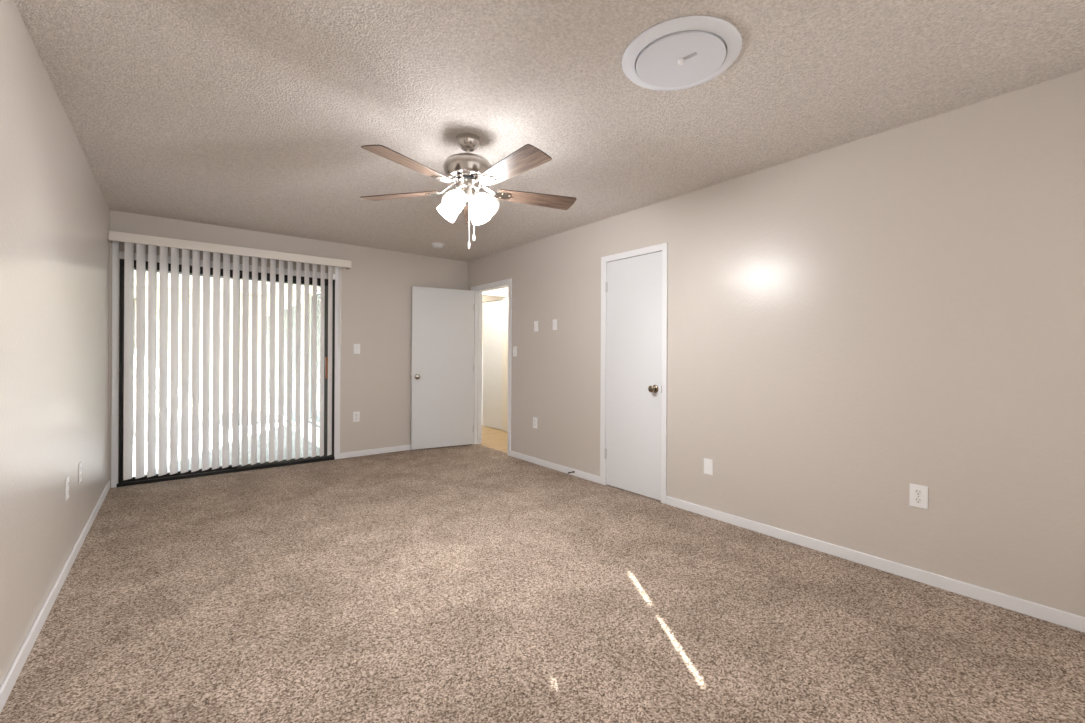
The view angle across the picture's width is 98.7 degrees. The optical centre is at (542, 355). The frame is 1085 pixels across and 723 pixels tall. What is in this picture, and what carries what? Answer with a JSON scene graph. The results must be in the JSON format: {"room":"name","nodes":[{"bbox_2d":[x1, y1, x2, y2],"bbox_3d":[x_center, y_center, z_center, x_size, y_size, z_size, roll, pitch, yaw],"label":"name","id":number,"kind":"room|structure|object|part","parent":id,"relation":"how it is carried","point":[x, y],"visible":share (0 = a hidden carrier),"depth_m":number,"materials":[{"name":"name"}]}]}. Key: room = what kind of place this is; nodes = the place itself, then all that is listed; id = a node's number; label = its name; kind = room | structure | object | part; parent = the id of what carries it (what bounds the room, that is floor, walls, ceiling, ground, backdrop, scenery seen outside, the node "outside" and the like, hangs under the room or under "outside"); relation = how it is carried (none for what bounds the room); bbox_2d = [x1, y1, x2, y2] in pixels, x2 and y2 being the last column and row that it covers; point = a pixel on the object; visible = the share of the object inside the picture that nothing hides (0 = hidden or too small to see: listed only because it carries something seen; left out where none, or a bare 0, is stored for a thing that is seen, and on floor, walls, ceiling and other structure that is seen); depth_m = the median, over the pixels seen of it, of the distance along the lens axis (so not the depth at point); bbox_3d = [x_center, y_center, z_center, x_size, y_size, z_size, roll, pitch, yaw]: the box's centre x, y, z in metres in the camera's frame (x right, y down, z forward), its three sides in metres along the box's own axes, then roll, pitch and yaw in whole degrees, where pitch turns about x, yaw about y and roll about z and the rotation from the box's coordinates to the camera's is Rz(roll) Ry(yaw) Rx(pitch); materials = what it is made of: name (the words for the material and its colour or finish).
{"room":"empty bedroom","nodes":[
{"label":"empty bedroom","id":0,"kind":"room"},
{"bbox_2d":[0,0,109,686],"bbox_3d":[-1.941,-0.044,1.635,0.110,2.440,6.391,0,0,-38],"label":"wall","id":1,"kind":"structure","parent":0,"point":[55,213],"depth_m":2.02,"materials":[{"name":"beige paint"}]},
{"bbox_2d":[0,480,109,712],"bbox_3d":[-1.896,1.144,1.669,0.012,0.066,6.161,0,0,-38],"label":"baseboard","id":2,"kind":"structure","parent":1,"relation":"attached to","point":[11,677],"depth_m":2.02,"materials":[{"name":"white paint"}]},
{"bbox_2d":[65,477,68,500],"bbox_3d":[-2.554,0.718,2.504,0.008,0.116,0.074,0,0,-38],"label":"wall outlet","id":3,"kind":"object","parent":1,"relation":"attached to","point":[67,478],"visible":1,"depth_m":2.49,"materials":[{"name":"white plastic"}]},
{"bbox_2d":[78,462,81,482],"bbox_3d":[-2.817,0.717,2.838,0.008,0.116,0.074,0,0,-38],"label":"wall outlet","id":4,"kind":"object","parent":1,"relation":"attached to","point":[80,463],"visible":1,"depth_m":2.81,"materials":[{"name":"white plastic"}]},
{"bbox_2d":[134,286,260,418],"bbox_3d":[-6.986,-0.075,9.104,2.900,2.750,0.150,0,0,-38],"label":"wall","id":5,"kind":"structure","parent":0,"point":[146,288],"depth_m":9.29,"materials":[{"name":"white paint"}]},
{"bbox_2d":[134,270,278,294],"bbox_3d":[-5.292,-1.312,6.698,3.230,0.100,5.719,0,0,-38],"label":"ceiling","id":6,"kind":"structure","parent":0,"point":[158,273],"depth_m":8.27,"materials":[{"name":"white paint"}]},
{"bbox_2d":[133,411,319,476],"bbox_3d":[-5.302,1.248,6.637,3.300,0.120,5.819,0,0,-38],"label":"floor","id":7,"kind":"structure","parent":0,"point":[258,412],"depth_m":6.36,"materials":[{"name":"concrete"}]},
{"bbox_2d":[133,298,135,434],"bbox_3d":[-6.057,0.170,6.890,0.100,2.030,0.100,0,0,-38],"label":"patio post","id":8,"kind":"object","parent":7,"relation":"on","point":[134,298],"visible":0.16,"depth_m":6.88,"materials":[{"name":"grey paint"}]},
{"bbox_2d":[108,210,467,487],"bbox_3d":[-2.444,-0.046,5.231,3.551,2.440,0.120,0,0,-38],"label":"wall","id":9,"kind":"structure","parent":0,"point":[376,291],"depth_m":5.46,"materials":[{"name":"beige paint"}]},
{"bbox_2d":[117,259,334,486],"bbox_3d":[-3.075,0.160,4.712,1.812,2.020,0.145,0,0,-38],"label":"door","id":10,"kind":"structure","parent":9,"relation":"in","point":[167,477],"depth_m":4.64,"materials":[{"name":"black metal"}]},
{"bbox_3d":[-3.433,0.168,4.469,0.881,1.940,0.030,0,0,-38],"label":"fixed panel","id":11,"kind":"part","parent":10,"relation":"part of","materials":[{"name":"glass"}]},
{"bbox_3d":[-2.724,0.172,4.979,0.894,1.940,0.030,0,0,-38],"label":"sliding panel","id":12,"kind":"part","parent":10,"relation":"part of","materials":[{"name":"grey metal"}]},
{"bbox_3d":[-2.404,0.139,5.181,0.024,0.240,0.051,0,0,-38],"label":"handle","id":13,"kind":"part","parent":10,"relation":"part of","materials":[{"name":"brown wood"}]},
{"bbox_2d":[111,241,340,487],"bbox_3d":[-3.036,0.070,4.680,1.905,2.200,0.012,0,0,-38],"label":"door frame","id":14,"kind":"structure","parent":9,"relation":"attached to","point":[116,254],"depth_m":4.11,"materials":[{"name":"white paint"}]},
{"bbox_2d":[108,231,350,479],"bbox_3d":[-2.973,0.018,4.651,1.999,2.158,0.134,0,0,-38],"label":"vertical blind","id":15,"kind":"object","parent":9,"relation":"attached to","point":[129,239],"visible":1,"depth_m":4.46,"materials":[{"name":"white plastic"}]},
{"bbox_2d":[353,412,359,421],"bbox_3d":[-2.151,0.713,5.383,0.074,0.116,0.008,0,0,-38],"label":"wall outlet","id":16,"kind":"object","parent":9,"relation":"attached to","point":[356,415],"visible":1,"depth_m":5.38,"materials":[{"name":"white plastic"}]},
{"bbox_2d":[354,344,359,353],"bbox_3d":[-2.143,-0.071,5.381,0.074,0.116,0.016,0,0,-38],"label":"light switch","id":17,"kind":"object","parent":9,"relation":"attached to","point":[356,346],"visible":1,"depth_m":5.38,"materials":[{"name":"white plastic"}]},
{"bbox_2d":[340,445,410,458],"bbox_3d":[-1.655,1.145,5.774,1.628,0.066,0.012,0,0,-38],"label":"baseboard","id":18,"kind":"structure","parent":9,"relation":"attached to","point":[403,447],"depth_m":5.50,"materials":[{"name":"white paint"}]},
{"bbox_2d":[266,283,320,447],"bbox_3d":[-4.074,-0.060,7.663,0.150,2.750,5.719,0,0,-38],"label":"wall","id":19,"kind":"structure","parent":0,"point":[285,284],"depth_m":6.90,"materials":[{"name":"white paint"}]},
{"bbox_2d":[266,313,269,403],"bbox_3d":[-5.451,0.058,9.328,0.110,1.810,1.140,0,0,-38],"label":"window","id":20,"kind":"structure","parent":19,"relation":"in","point":[268,315],"depth_m":9.70,"materials":[{"name":"white"}]},
{"bbox_3d":[-5.429,0.043,9.345,0.005,1.700,1.020,0,0,-38],"label":"pane","id":21,"kind":"part","parent":20,"relation":"part of","materials":[{"name":"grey glass"}]},
{"bbox_2d":[275,300,301,431],"bbox_3d":[-4.247,0.154,7.801,0.110,1.980,2.230,0,0,-38],"label":"window","id":22,"kind":"structure","parent":19,"relation":"in","point":[294,304],"depth_m":7.69,"materials":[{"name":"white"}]},
{"bbox_3d":[-4.225,0.139,7.818,0.005,1.870,2.110,0,0,-38],"label":"pane","id":23,"kind":"part","parent":22,"relation":"part of","materials":[{"name":"grey glass"}]},
{"bbox_2d":[308,290,320,430],"bbox_3d":[-2.897,0.054,6.089,0.110,1.825,1.290,0,0,-38],"label":"window","id":24,"kind":"structure","parent":19,"relation":"in","point":[319,291],"depth_m":6.34,"materials":[{"name":"white"}]},
{"bbox_3d":[-2.875,0.039,6.106,0.005,1.715,1.170,0,0,-38],"label":"pane","id":25,"kind":"part","parent":24,"relation":"part of","materials":[{"name":"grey glass"}]},
{"bbox_2d":[482,302,485,347],"bbox_3d":[-0.384,-0.035,7.274,1.996,2.440,5.300,0,0,-38],"label":"wall","id":26,"kind":"structure","parent":0,"point":[485,302],"depth_m":9.22,"materials":[{"name":"beige paint"}]},
{"bbox_2d":[482,295,502,302],"bbox_3d":[-1.318,-0.040,8.250,0.095,2.440,2.410,0,0,-38],"label":"wall","id":27,"kind":"structure","parent":0,"point":[484,298],"depth_m":7.61,"materials":[{"name":"beige paint"}]},
{"bbox_2d":[482,300,502,429],"bbox_3d":[-0.794,0.152,7.528,0.035,2.040,0.615,0,0,-38],"label":"door","id":28,"kind":"structure","parent":27,"relation":"in","point":[492,311],"depth_m":7.51,"materials":[{"name":"white paint"}]},
{"bbox_2d":[482,287,507,431],"bbox_3d":[-0.828,-0.038,6.981,0.896,2.440,0.190,0,0,-38],"label":"wall","id":29,"kind":"structure","parent":0,"point":[503,290],"depth_m":7.20,"materials":[{"name":"beige paint"}]},
{"bbox_2d":[482,291,506,296],"bbox_3d":[-0.851,-0.927,6.928,0.786,0.052,0.010,0,0,-38],"label":"door frame","id":30,"kind":"structure","parent":29,"relation":"attached to","point":[486,292],"depth_m":7.03,"materials":[{"name":"white paint"}]},
{"bbox_2d":[0,425,1084,722],"bbox_3d":[-0.630,1.243,4.532,5.767,0.120,9.310,0,0,-38],"label":"floor","id":31,"kind":"structure","parent":0,"point":[469,583],"depth_m":2.09,"materials":[{"name":"beige carpet"}]},
{"bbox_2d":[14,0,1084,261],"bbox_3d":[-0.496,-1.306,2.768,3.771,0.100,6.391,0,0,-38],"label":"ceiling","id":32,"kind":"structure","parent":0,"point":[254,115],"depth_m":2.22,"materials":[{"name":"white paint"}]},
{"bbox_2d":[432,243,443,247],"bbox_3d":[-1.186,-1.238,5.281,0.142,0.042,0.142,0,0,-38],"label":"smoke detector","id":33,"kind":"object","parent":32,"relation":"attached to","point":[435,245],"visible":1,"depth_m":5.24,"materials":[{"name":"white paint"}]},
{"bbox_2d":[360,133,576,248],"bbox_3d":[-0.403,-0.930,2.662,1.306,0.650,1.257,0,0,-38],"label":"ceiling fan","id":34,"kind":"object","parent":32,"relation":"hanging from","point":[468,172],"visible":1,"depth_m":2.61,"materials":[{"name":"brown wood"}]},
{"bbox_3d":[-0.842,-0.958,2.798,0.496,0.006,0.154,0,11,14],"label":"blade","id":35,"kind":"part","parent":34,"relation":"part of","materials":[{"name":"brown wood"}]},
{"bbox_3d":[-0.659,-0.957,2.336,0.154,0.006,0.496,13,7,32],"label":"blade","id":36,"kind":"part","parent":34,"relation":"part of","materials":[{"name":"brown wood"}]},
{"bbox_3d":[-0.555,-0.854,2.741,0.130,0.143,0.143,0,0,-38],"label":"lamp shade","id":37,"kind":"part","parent":34,"relation":"part of","materials":[{"name":"white glass"}]},
{"bbox_3d":[-0.480,-0.854,2.571,0.143,0.143,0.130,0,0,-38],"label":"lamp shade","id":38,"kind":"part","parent":34,"relation":"part of","materials":[{"name":"white glass"}]},
{"bbox_3d":[-0.474,-0.872,2.594,0.061,0.061,0.050,0,0,-38],"label":"bulb","id":39,"kind":"part","parent":34,"relation":"part of","materials":[{"name":"white glass"}]},
{"bbox_3d":[-0.459,-0.956,3.116,0.154,0.006,0.496,-11,1,-4],"label":"blade","id":40,"kind":"part","parent":34,"relation":"part of","materials":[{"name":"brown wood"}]},
{"bbox_3d":[-0.418,-0.778,2.655,0.004,0.275,0.004,0,0,-38],"label":"pull chain","id":41,"kind":"part","parent":34,"relation":"part of","materials":[{"name":"white plastic"}]},
{"bbox_3d":[-0.386,-0.853,2.816,0.143,0.143,0.130,0,0,-38],"label":"lamp shade","id":42,"kind":"part","parent":34,"relation":"part of","materials":[{"name":"white glass"}]},
{"bbox_3d":[-0.311,-0.853,2.646,0.130,0.143,0.143,0,0,-38],"label":"lamp shade","id":43,"kind":"part","parent":34,"relation":"part of","materials":[{"name":"white glass"}]},
{"bbox_3d":[-0.162,-0.954,2.368,0.154,0.006,0.496,15,-9,-39],"label":"blade","id":44,"kind":"part","parent":34,"relation":"part of","materials":[{"name":"brown wood"}]},
{"bbox_3d":[-0.039,-0.954,2.850,0.496,0.006,0.154,0,-11,-22],"label":"blade","id":45,"kind":"part","parent":34,"relation":"part of","materials":[{"name":"brown wood"}]},
{"bbox_2d":[622,15,741,90],"bbox_3d":[0.576,-1.226,1.951,0.480,0.048,0.480,0,0,-38],"label":"vent cover","id":46,"kind":"object","parent":32,"relation":"attached to","point":[684,52],"depth_m":1.89,"materials":[{"name":"white plastic"}]},
{"bbox_3d":[0.576,-1.232,1.951,0.362,0.024,0.362,0,0,-38],"label":"lid","id":47,"kind":"part","parent":46,"relation":"part of","materials":[{"name":"white plastic"}]},
{"bbox_2d":[468,69,1084,616],"bbox_3d":[0.934,-0.028,3.901,0.110,2.440,6.391,0,0,-38],"label":"wall","id":48,"kind":"structure","parent":0,"point":[851,325],"depth_m":2.61,"materials":[{"name":"beige paint"}]},
{"bbox_2d":[471,278,511,455],"bbox_3d":[-0.616,0.141,5.857,0.129,2.085,0.943,0,0,-38],"label":"door frame","id":49,"kind":"structure","parent":48,"relation":"attached to","point":[478,293],"depth_m":6.14,"materials":[{"name":"white paint"}]},
{"bbox_2d":[411,286,473,449],"bbox_3d":[-1.266,0.160,5.937,0.816,2.015,0.163,0,0,-29],"label":"door","id":50,"kind":"structure","parent":49,"relation":"attached to","point":[442,367],"depth_m":5.91,"materials":[{"name":"white paint"}]},
{"bbox_2d":[513,346,516,356],"bbox_3d":[-0.324,-0.041,5.395,0.016,0.116,0.074,0,0,-38],"label":"light switch","id":51,"kind":"object","parent":48,"relation":"attached to","point":[515,347],"visible":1,"depth_m":5.39,"materials":[{"name":"white plastic"}]},
{"bbox_2d":[533,417,536,427],"bbox_3d":[-0.080,0.741,5.087,0.008,0.116,0.074,0,0,-38],"label":"wall outlet","id":52,"kind":"object","parent":48,"relation":"attached to","point":[534,418],"visible":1,"depth_m":5.09,"materials":[{"name":"white plastic"}]},
{"bbox_2d":[534,321,537,331],"bbox_3d":[-0.072,-0.314,5.080,0.014,0.115,0.070,0,0,-38],"label":"light switch","id":53,"kind":"object","parent":48,"relation":"attached to","point":[535,322],"visible":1,"depth_m":5.08,"materials":[{"name":"white plastic"}]},
{"bbox_2d":[510,451,599,483],"bbox_3d":[0.082,1.154,4.877,0.012,0.066,1.467,0,0,-38],"label":"baseboard","id":54,"kind":"structure","parent":48,"relation":"attached to","point":[564,469],"depth_m":4.78,"materials":[{"name":"white paint"}]},
{"bbox_2d":[553,319,556,329],"bbox_3d":[0.127,-0.316,4.830,0.010,0.110,0.070,0,0,-38],"label":"light switch","id":55,"kind":"object","parent":48,"relation":"attached to","point":[554,320],"visible":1,"depth_m":4.82,"materials":[{"name":"white plastic"}]},
{"bbox_2d":[605,251,661,500],"bbox_3d":[0.790,0.171,4.028,0.178,2.040,0.642,0,0,-38],"label":"door","id":56,"kind":"structure","parent":48,"relation":"in","point":[633,287],"depth_m":3.98,"materials":[{"name":"white paint"}]},
{"bbox_3d":[0.899,0.276,3.798,0.064,0.057,0.057,0,0,-38],"label":"knob","id":57,"kind":"part","parent":56,"relation":"part of","materials":[{"name":"silver metal"}]},
{"bbox_2d":[600,242,667,503],"bbox_3d":[0.767,0.144,4.011,0.015,2.093,0.735,0,0,-38],"label":"door frame","id":58,"kind":"structure","parent":48,"relation":"attached to","point":[663,247],"depth_m":3.84,"materials":[{"name":"white paint"}]},
{"bbox_2d":[704,458,712,474],"bbox_3d":[1.223,0.823,3.435,0.006,0.116,0.074,0,0,-38],"label":"blank plate","id":59,"kind":"object","parent":48,"relation":"attached to","point":[708,463],"visible":1,"depth_m":3.43,"materials":[{"name":"white plastic"}]},
{"bbox_2d":[666,496,1084,632],"bbox_3d":[1.891,1.164,2.582,0.012,0.066,2.907,0,0,-38],"label":"baseboard","id":60,"kind":"structure","parent":48,"relation":"attached to","point":[1069,620],"depth_m":2.50,"materials":[{"name":"white paint"}]},
{"bbox_2d":[909,483,927,508],"bbox_3d":[1.989,0.747,2.462,0.008,0.120,0.078,0,0,-38],"label":"wall outlet","id":61,"kind":"object","parent":48,"relation":"attached to","point":[918,496],"visible":1,"depth_m":2.46,"materials":[{"name":"white plastic"}]},
{"bbox_2d":[914,497,921,503],"bbox_3d":[1.987,0.769,2.461,0.002,0.033,0.033,0,0,-38],"label":"receptacle","id":62,"kind":"object","parent":61,"relation":"attached to","point":[917,500],"depth_m":2.46,"materials":[{"name":"white plastic"}]},
{"bbox_2d":[915,489,921,495],"bbox_3d":[1.987,0.726,2.461,0.002,0.033,0.033,0,0,-38],"label":"receptacle","id":63,"kind":"object","parent":61,"relation":"attached to","point":[918,492],"depth_m":2.46,"materials":[{"name":"white plastic"}]}
]}

